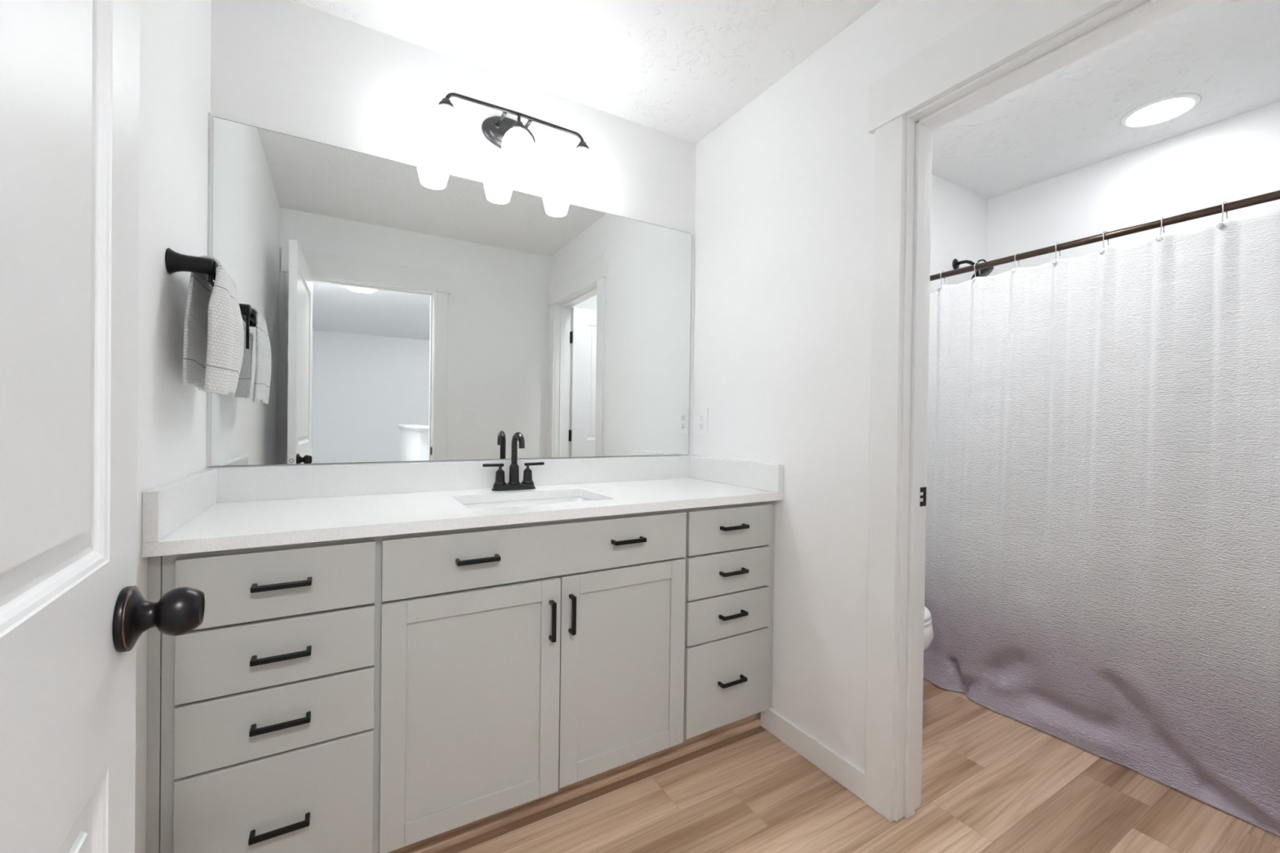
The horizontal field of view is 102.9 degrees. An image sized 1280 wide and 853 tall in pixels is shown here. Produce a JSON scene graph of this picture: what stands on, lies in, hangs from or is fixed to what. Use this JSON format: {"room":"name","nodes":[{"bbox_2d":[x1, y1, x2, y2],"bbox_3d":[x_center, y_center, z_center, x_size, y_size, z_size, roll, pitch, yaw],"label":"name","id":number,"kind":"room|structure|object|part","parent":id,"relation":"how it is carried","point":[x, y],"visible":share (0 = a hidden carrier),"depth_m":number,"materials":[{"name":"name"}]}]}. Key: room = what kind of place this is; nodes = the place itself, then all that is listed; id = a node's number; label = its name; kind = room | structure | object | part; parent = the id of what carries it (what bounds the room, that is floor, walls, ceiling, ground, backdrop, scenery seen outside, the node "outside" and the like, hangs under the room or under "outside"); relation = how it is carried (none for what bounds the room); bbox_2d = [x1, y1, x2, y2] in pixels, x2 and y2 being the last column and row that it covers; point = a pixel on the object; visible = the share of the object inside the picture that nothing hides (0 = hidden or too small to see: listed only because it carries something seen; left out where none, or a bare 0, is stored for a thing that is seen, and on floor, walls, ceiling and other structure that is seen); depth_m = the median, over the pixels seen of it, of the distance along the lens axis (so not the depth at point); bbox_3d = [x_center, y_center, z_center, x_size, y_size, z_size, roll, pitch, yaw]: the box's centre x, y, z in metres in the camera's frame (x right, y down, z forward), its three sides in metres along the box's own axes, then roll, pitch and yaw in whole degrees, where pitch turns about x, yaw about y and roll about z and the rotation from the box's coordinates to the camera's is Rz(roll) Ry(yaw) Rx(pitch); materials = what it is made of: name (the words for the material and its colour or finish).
{"room":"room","nodes":[
{"label":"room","id":0,"kind":"room"},
{"bbox_2d":[134,0,211,852],"bbox_3d":[-0.817,-0.060,0.633,0.100,2.490,1.914,1,0,-30],"label":"wall","id":1,"kind":"structure","parent":0,"point":[175,35],"depth_m":1.12,"materials":[{"name":"paint"}]},
{"bbox_2d":[164,248,216,287],"bbox_3d":[-1.080,-0.322,1.264,0.080,0.154,0.305,1,0,-30],"label":"towel holder","id":2,"kind":"object","parent":1,"relation":"attached to","point":[175,262],"visible":0.51,"depth_m":1.15,"materials":[{"name":"black metal"}]},
{"bbox_3d":[-1.017,-0.369,1.157,0.080,0.057,0.057,1,0,-30],"label":"post","id":3,"kind":"part","parent":2,"relation":"part of","materials":[{"name":"black metal"}]},
{"bbox_3d":[-0.991,-0.346,1.177,0.009,0.024,0.009,1,0,-30],"label":"drop rod","id":4,"kind":"part","parent":2,"relation":"part of","materials":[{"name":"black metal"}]},
{"bbox_3d":[-1.142,-0.372,1.371,0.080,0.057,0.057,1,0,-30],"label":"post","id":5,"kind":"part","parent":2,"relation":"part of","materials":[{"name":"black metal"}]},
{"bbox_2d":[182,255,244,397],"bbox_3d":[-1.043,-0.235,1.254,0.090,0.320,0.320,1,0,-30],"label":"hand towel","id":6,"kind":"object","parent":2,"relation":"hanging from","point":[214,330],"visible":0.91,"depth_m":1.18,"materials":[{"name":"fabric"}]},
{"bbox_2d":[207,0,696,467],"bbox_3d":[-0.526,-0.066,1.970,1.954,2.490,0.100,1,0,-30],"label":"wall","id":7,"kind":"structure","parent":0,"point":[288,67],"depth_m":1.74,"materials":[{"name":"paint"}]},
{"bbox_2d":[207,455,690,502],"bbox_3d":[-0.504,0.178,1.915,1.738,0.101,0.022,1,0,-30],"label":"backsplash","id":8,"kind":"structure","parent":7,"relation":"attached to","point":[233,484],"depth_m":1.75,"materials":[{"name":"white stone"}]},
{"bbox_2d":[205,112,693,466],"bbox_3d":[-0.503,-0.385,1.905,1.721,1.016,0.026,1,0,-30],"label":"mirror","id":9,"kind":"object","parent":7,"relation":"attached to","point":[392,311],"visible":0.94,"depth_m":1.78,"materials":[{"name":"silver mirror"}]},
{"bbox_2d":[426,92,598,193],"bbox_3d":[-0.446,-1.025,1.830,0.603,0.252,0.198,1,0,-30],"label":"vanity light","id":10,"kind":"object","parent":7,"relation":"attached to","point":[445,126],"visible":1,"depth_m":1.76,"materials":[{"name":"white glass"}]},
{"bbox_3d":[-0.636,-0.971,1.672,0.117,0.142,0.117,1,0,-30],"label":"lamp shade","id":11,"kind":"part","parent":10,"relation":"part of","materials":[{"name":"white glass"}]},
{"bbox_3d":[-0.495,-1.102,1.824,0.022,0.025,0.115,1,0,-30],"label":"arm","id":12,"kind":"part","parent":10,"relation":"part of"},
{"bbox_3d":[-0.488,-1.092,1.904,0.200,0.120,0.026,1,0,-30],"label":"plate","id":13,"kind":"part","parent":10,"relation":"part of","materials":[{"name":"black metal"}]},
{"bbox_3d":[-0.427,-0.970,1.795,0.117,0.142,0.117,1,0,-30],"label":"lamp shade","id":14,"kind":"part","parent":10,"relation":"part of","materials":[{"name":"white glass"}]},
{"bbox_3d":[-0.417,-1.101,1.870,0.022,0.025,0.115,1,0,-30],"label":"arm","id":15,"kind":"part","parent":10,"relation":"part of"},
{"bbox_3d":[-0.217,-0.968,1.918,0.117,0.142,0.117,1,0,-30],"label":"lamp shade","id":16,"kind":"part","parent":10,"relation":"part of","materials":[{"name":"white glass"}]},
{"bbox_2d":[292,0,1279,199],"bbox_3d":[2.004,-1.290,-0.634,3.730,0.060,7.120,1,0,-30],"label":"ceiling","id":17,"kind":"structure","parent":0,"point":[679,68],"depth_m":1.82,"materials":[{"name":"white paint"}]},
{"bbox_2d":[1120,93,1201,128],"bbox_3d":[2.104,-1.274,2.066,0.232,0.008,0.232,1,0,-30],"label":"recessed light","id":18,"kind":"object","parent":17,"relation":"in","point":[1160,110],"visible":1,"depth_m":2.06,"materials":[{"name":"white plastic"}]},
{"bbox_2d":[1127,97,1192,125],"bbox_3d":[2.104,-1.275,2.066,0.185,0.004,0.185,1,0,11],"label":"diffuser","id":19,"kind":"object","parent":18,"relation":"attached to","point":[1162,110],"depth_m":2.06,"materials":[{"name":"white plastic"}]},
{"bbox_2d":[692,0,1000,770],"bbox_3d":[0.776,-0.046,1.566,0.115,2.490,1.914,1,0,-30],"label":"wall","id":20,"kind":"structure","parent":0,"point":[784,186],"depth_m":1.77,"materials":[{"name":"paint"}]},
{"bbox_2d":[696,407,708,435],"bbox_3d":[0.279,-0.022,2.293,0.008,0.125,0.081,1,0,-30],"label":"wall outlet","id":21,"kind":"object","parent":20,"relation":"attached to","point":[702,414],"visible":1,"depth_m":2.29,"materials":[{"name":"white plastic"}]},
{"bbox_2d":[698,422,703,429],"bbox_3d":[0.276,-0.002,2.292,0.002,0.028,0.033,1,0,-30],"label":"receptacle","id":22,"kind":"object","parent":21,"relation":"attached to","point":[700,424],"depth_m":2.29,"materials":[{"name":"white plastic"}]},
{"bbox_2d":[699,413,703,420],"bbox_3d":[0.277,-0.041,2.292,0.002,0.028,0.033,1,0,-30],"label":"receptacle","id":23,"kind":"object","parent":21,"relation":"attached to","point":[701,415],"depth_m":2.29,"materials":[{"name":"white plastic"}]},
{"bbox_2d":[760,707,864,801],"bbox_3d":[0.580,1.103,1.756,0.014,0.084,0.452,1,0,-30],"label":"baseboard","id":24,"kind":"structure","parent":20,"relation":"attached to","point":[847,774],"depth_m":1.72,"materials":[{"name":"paint"}]},
{"bbox_2d":[864,115,906,822],"bbox_3d":[0.727,0.126,1.515,0.018,2.045,0.088,1,0,-30],"label":"trim","id":25,"kind":"structure","parent":20,"relation":"attached to","point":[890,138],"depth_m":1.50,"materials":[{"name":"paint"}]},
{"bbox_2d":[894,115,932,821],"bbox_3d":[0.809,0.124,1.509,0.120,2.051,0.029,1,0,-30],"label":"trim","id":26,"kind":"structure","parent":20,"relation":"attached to","point":[913,491],"depth_m":1.49,"materials":[{"name":"paint"}]},
{"bbox_3d":[0.845,0.210,1.526,0.040,0.057,0.002,1,0,-30],"label":"strike plate","id":27,"kind":"part","parent":26,"relation":"part of","materials":[{"name":"black metal"}]},
{"bbox_2d":[868,0,1122,133],"bbox_3d":[0.953,-0.965,1.141,0.023,0.147,0.974,1,0,-30],"label":"trim","id":28,"kind":"structure","parent":20,"relation":"attached to","point":[1007,29],"depth_m":1.30,"materials":[{"name":"paint"}]},
{"bbox_2d":[908,0,1200,131],"bbox_3d":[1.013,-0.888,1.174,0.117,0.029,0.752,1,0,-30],"label":"trim","id":29,"kind":"structure","parent":20,"relation":"attached to","point":[1125,16],"depth_m":1.21,"materials":[{"name":"paint"}]},
{"bbox_2d":[434,678,1279,852],"bbox_3d":[0.737,1.174,1.494,3.530,0.050,2.029,1,0,-30],"label":"floor","id":30,"kind":"structure","parent":0,"point":[993,781],"depth_m":1.53,"materials":[{"name":"brown wood"}]},
{"bbox_2d":[146,500,775,852],"bbox_3d":[-0.368,0.697,1.675,1.738,0.873,0.588,1,0,-30],"label":"vanity cabinet","id":31,"kind":"object","parent":30,"relation":"on","point":[430,691],"visible":0.94,"depth_m":1.30,"materials":[{"name":"paint"}]},
{"bbox_3d":[-0.801,0.879,1.140,0.363,0.301,0.019,1,0,-30],"label":"drawer","id":32,"kind":"part","parent":31,"relation":"part of","materials":[{"name":"paint"}]},
{"bbox_3d":[-0.798,0.650,1.138,0.363,0.146,0.019,1,0,-30],"label":"drawer","id":33,"kind":"part","parent":31,"relation":"part of","materials":[{"name":"paint"}]},
{"bbox_3d":[-0.796,0.500,1.137,0.363,0.142,0.019,1,0,-30],"label":"drawer","id":34,"kind":"part","parent":31,"relation":"part of","materials":[{"name":"paint"}]},
{"bbox_3d":[-0.794,0.348,1.136,0.363,0.148,0.019,1,0,-30],"label":"drawer","id":35,"kind":"part","parent":31,"relation":"part of","materials":[{"name":"paint"}]},
{"bbox_3d":[-0.789,0.881,1.118,0.109,0.012,0.031,1,0,-30],"label":"handle","id":36,"kind":"part","parent":31,"relation":"part of","materials":[{"name":"black metal"}]},
{"bbox_3d":[-0.786,0.651,1.116,0.109,0.012,0.031,1,0,-30],"label":"handle","id":37,"kind":"part","parent":31,"relation":"part of","materials":[{"name":"black metal"}]},
{"bbox_3d":[-0.784,0.502,1.115,0.109,0.012,0.031,1,0,-30],"label":"handle","id":38,"kind":"part","parent":31,"relation":"part of","materials":[{"name":"black metal"}]},
{"bbox_3d":[-0.782,0.346,1.114,0.109,0.012,0.031,1,0,-30],"label":"handle","id":39,"kind":"part","parent":31,"relation":"part of","materials":[{"name":"black metal"}]},
{"bbox_2d":[142,455,782,557],"bbox_3d":[-0.367,0.195,1.680,1.738,0.129,0.567,1,0,-30],"label":"countertop","id":40,"kind":"structure","parent":31,"relation":"on","point":[208,509],"depth_m":1.55,"materials":[{"name":"white stone"}]},
{"bbox_2d":[482,431,544,491],"bbox_3d":[-0.446,0.124,1.837,0.226,0.210,0.107,1,0,-30],"label":"faucet","id":41,"kind":"object","parent":40,"relation":"on","point":[527,483],"visible":1,"depth_m":1.84,"materials":[{"name":"black metal"}]},
{"bbox_3d":[-0.524,0.138,1.820,0.074,0.012,0.011,1,0,-30],"label":"lever","id":42,"kind":"part","parent":41,"relation":"part of","materials":[{"name":"black metal"}]},
{"bbox_3d":[-0.503,0.175,1.833,0.043,0.067,0.043,1,0,-30],"label":"handle","id":43,"kind":"part","parent":41,"relation":"part of","materials":[{"name":"brown metal"}]},
{"bbox_3d":[-0.459,0.218,1.859,0.160,0.020,0.058,1,0,-30],"label":"plate","id":44,"kind":"part","parent":41,"relation":"part of","materials":[{"name":"brown metal"}]},
{"bbox_3d":[-0.444,0.114,1.834,0.043,0.190,0.099,1,0,-30],"label":"spout","id":45,"kind":"part","parent":41,"relation":"part of","materials":[{"name":"brown metal"}]},
{"bbox_3d":[-0.415,0.176,1.884,0.043,0.067,0.043,1,0,-30],"label":"handle","id":46,"kind":"part","parent":41,"relation":"part of","materials":[{"name":"brown metal"}]},
{"bbox_3d":[-0.393,0.139,1.897,0.074,0.012,0.011,1,0,-30],"label":"lever","id":47,"kind":"part","parent":41,"relation":"part of","materials":[{"name":"black metal"}]},
{"bbox_2d":[462,496,591,509],"bbox_3d":[-0.351,0.338,1.662,0.526,0.155,0.352,1,0,-30],"label":"sink","id":48,"kind":"object","parent":40,"relation":"in","point":[574,499],"visible":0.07,"depth_m":1.80,"materials":[{"name":"ceramic"}]},
{"bbox_3d":[-0.432,0.735,1.349,0.456,0.608,0.019,1,0,-29],"label":"cabinet door","id":49,"kind":"part","parent":31,"relation":"part of","materials":[{"name":"paint"}]},
{"bbox_3d":[-0.420,0.347,1.326,0.109,0.012,0.031,1,0,-30],"label":"handle","id":50,"kind":"part","parent":31,"relation":"part of","materials":[{"name":"black metal"}]},
{"bbox_3d":[-0.239,0.353,1.461,0.896,0.148,0.019,1,0,-30],"label":"drawer","id":51,"kind":"part","parent":31,"relation":"part of","materials":[{"name":"paint"}]},
{"bbox_3d":[-0.244,0.543,1.423,0.012,0.109,0.031,1,0,-29],"label":"handle","id":52,"kind":"part","parent":31,"relation":"part of","materials":[{"name":"black metal"}]},
{"bbox_3d":[-0.194,0.539,1.461,0.012,0.109,0.031,1,0,-30],"label":"handle","id":53,"kind":"part","parent":31,"relation":"part of","materials":[{"name":"black metal"}]},
{"bbox_3d":[-0.288,1.125,1.518,1.724,0.021,0.018,1,0,-30],"label":"shoe moulding","id":54,"kind":"part","parent":31,"relation":"part of","materials":[{"name":"brown wood"}]},
{"bbox_3d":[-0.045,0.739,1.580,0.435,0.608,0.019,1,0,-30],"label":"cabinet door","id":55,"kind":"part","parent":31,"relation":"part of","materials":[{"name":"paint"}]},
{"bbox_3d":[-0.033,0.348,1.552,0.109,0.012,0.031,1,0,-30],"label":"handle","id":56,"kind":"part","parent":31,"relation":"part of","materials":[{"name":"black metal"}]},
{"bbox_3d":[0.311,0.889,1.791,0.370,0.301,0.019,1,0,-30],"label":"drawer","id":57,"kind":"part","parent":31,"relation":"part of","materials":[{"name":"paint"}]},
{"bbox_3d":[0.314,0.660,1.789,0.370,0.146,0.019,1,0,-30],"label":"drawer","id":58,"kind":"part","parent":31,"relation":"part of","materials":[{"name":"paint"}]},
{"bbox_3d":[0.316,0.510,1.788,0.370,0.142,0.019,1,0,-30],"label":"drawer","id":59,"kind":"part","parent":31,"relation":"part of","materials":[{"name":"paint"}]},
{"bbox_3d":[0.318,0.358,1.787,0.370,0.148,0.019,1,0,-30],"label":"drawer","id":60,"kind":"part","parent":31,"relation":"part of","materials":[{"name":"paint"}]},
{"bbox_3d":[0.322,0.884,1.768,0.109,0.012,0.031,1,0,-30],"label":"handle","id":61,"kind":"part","parent":31,"relation":"part of","materials":[{"name":"black metal"}]},
{"bbox_3d":[0.325,0.654,1.766,0.109,0.012,0.031,1,0,-30],"label":"handle","id":62,"kind":"part","parent":31,"relation":"part of","materials":[{"name":"black metal"}]},
{"bbox_3d":[0.327,0.505,1.765,0.109,0.012,0.031,1,0,-30],"label":"handle","id":63,"kind":"part","parent":31,"relation":"part of","materials":[{"name":"black metal"}]},
{"bbox_3d":[0.329,0.349,1.764,0.109,0.012,0.031,1,0,-30],"label":"handle","id":64,"kind":"part","parent":31,"relation":"part of","materials":[{"name":"black metal"}]},
{"bbox_2d":[924,605,933,650],"bbox_3d":[0.919,0.764,2.224,0.420,0.765,0.690,1,0,-30],"label":"toilet","id":65,"kind":"object","parent":30,"relation":"on","point":[928,628],"visible":0.07,"depth_m":1.94,"materials":[{"name":"ceramic"}]},
{"bbox_3d":[0.969,0.750,2.138,0.360,0.018,0.471,1,0,-30],"label":"seat","id":66,"kind":"part","parent":65,"relation":"part of","materials":[{"name":"white plastic"}]},
{"bbox_3d":[0.968,0.728,2.141,0.356,0.024,0.474,1,0,-30],"label":"lid","id":67,"kind":"part","parent":65,"relation":"part of","materials":[{"name":"white plastic"}]},
{"bbox_3d":[0.938,0.954,2.189,0.368,0.386,0.606,1,0,-30],"label":"bowl","id":68,"kind":"part","parent":65,"relation":"part of","materials":[{"name":"ceramic"}]},
{"bbox_2d":[929,174,988,293],"bbox_3d":[1.577,-0.045,2.908,0.870,2.490,0.405,1,0,-30],"label":"wall","id":69,"kind":"structure","parent":0,"point":[959,217],"depth_m":2.72,"materials":[{"name":"paint"}]},
{"bbox_2d":[952,258,993,279],"bbox_3d":[1.737,-0.824,2.653,0.106,0.142,0.180,1,0,-30],"label":"shower fixture","id":70,"kind":"object","parent":69,"relation":"attached to","point":[985,272],"visible":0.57,"depth_m":2.62,"materials":[{"name":"black metal"}]},
{"bbox_3d":[1.716,-0.848,2.677,0.017,0.059,0.117,1,0,-30],"label":"arm","id":71,"kind":"part","parent":70,"relation":"part of","materials":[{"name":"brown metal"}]},
{"bbox_2d":[987,101,1279,275],"bbox_3d":[2.387,-0.030,2.274,0.111,2.490,1.509,1,0,-30],"label":"wall","id":72,"kind":"structure","parent":0,"point":[1237,157],"depth_m":2.32,"materials":[{"name":"paint"}]},
{"bbox_3d":[1.279,-0.034,0.685,3.630,2.490,0.115,1,0,-30],"label":"wall","id":73,"kind":"structure","parent":0,"visible":0},
{"bbox_2d":[0,0,204,852],"bbox_3d":[-0.345,0.121,0.250,0.108,2.021,0.771,0,0,-33],"label":"door","id":74,"kind":"structure","parent":73,"relation":"in","point":[73,612],"depth_m":0.41,"materials":[{"name":"paint"}]},
{"bbox_3d":[-0.504,0.199,0.544,0.057,0.062,0.062,0,0,-33],"label":"knob","id":75,"kind":"part","parent":74,"relation":"part of","materials":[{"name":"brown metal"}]},
{"bbox_2d":[929,190,1279,280],"bbox_3d":[1.667,-0.684,1.843,0.054,0.054,1.509,1,0,-30],"label":"curtain rod","id":76,"kind":"object","parent":73,"relation":"attached to","point":[1273,196],"visible":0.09,"depth_m":1.78,"materials":[{"name":"brown metal"}]},
{"bbox_2d":[937,271,945,289],"bbox_3d":[1.379,-0.668,2.331,0.046,0.087,0.017,0,0,-34],"label":"curtain hook","id":77,"kind":"object","parent":76,"relation":"hanging from","point":[940,287],"visible":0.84,"depth_m":2.32,"materials":[{"name":"metal"}]},
{"bbox_2d":[971,262,980,282],"bbox_3d":[1.453,-0.666,2.205,0.046,0.087,0.017,1,0,-25],"label":"curtain hook","id":78,"kind":"object","parent":76,"relation":"hanging from","point":[973,280],"visible":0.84,"depth_m":2.20,"materials":[{"name":"metal"}]},
{"bbox_2d":[1011,252,1019,273],"bbox_3d":[1.528,-0.664,2.075,0.046,0.087,0.017,0,0,-33],"label":"curtain hook","id":79,"kind":"object","parent":76,"relation":"hanging from","point":[1012,270],"visible":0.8,"depth_m":2.07,"materials":[{"name":"metal"}]},
{"bbox_2d":[1051,242,1060,264],"bbox_3d":[1.598,-0.663,1.956,0.046,0.087,0.017,1,0,-30],"label":"curtain hook","id":80,"kind":"object","parent":76,"relation":"hanging from","point":[1054,262],"visible":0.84,"depth_m":1.95,"materials":[{"name":"metal"}]},
{"bbox_2d":[923,211,1279,836],"bbox_3d":[1.619,0.257,1.830,0.103,1.791,1.481,1,0,-30],"label":"shower curtain","id":81,"kind":"object","parent":76,"relation":"hanging from","point":[1102,557],"visible":0.94,"depth_m":1.77,"materials":[{"name":"fabric"}]},
{"bbox_2d":[1098,230,1109,254],"bbox_3d":[1.670,-0.661,1.834,0.046,0.087,0.017,1,0,-25],"label":"curtain hook","id":82,"kind":"object","parent":76,"relation":"hanging from","point":[1101,251],"visible":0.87,"depth_m":1.83,"materials":[{"name":"metal"}]},
{"bbox_2d":[1155,216,1164,241],"bbox_3d":[1.744,-0.659,1.707,0.046,0.087,0.017,0,0,-35],"label":"curtain hook","id":83,"kind":"object","parent":76,"relation":"hanging from","point":[1159,238],"visible":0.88,"depth_m":1.70,"materials":[{"name":"metal"}]},
{"bbox_2d":[1216,200,1227,229],"bbox_3d":[1.814,-0.657,1.587,0.046,0.087,0.017,1,0,-27],"label":"curtain hook","id":84,"kind":"object","parent":76,"relation":"hanging from","point":[1221,225],"visible":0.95,"depth_m":1.58,"materials":[{"name":"metal"}]}
]}

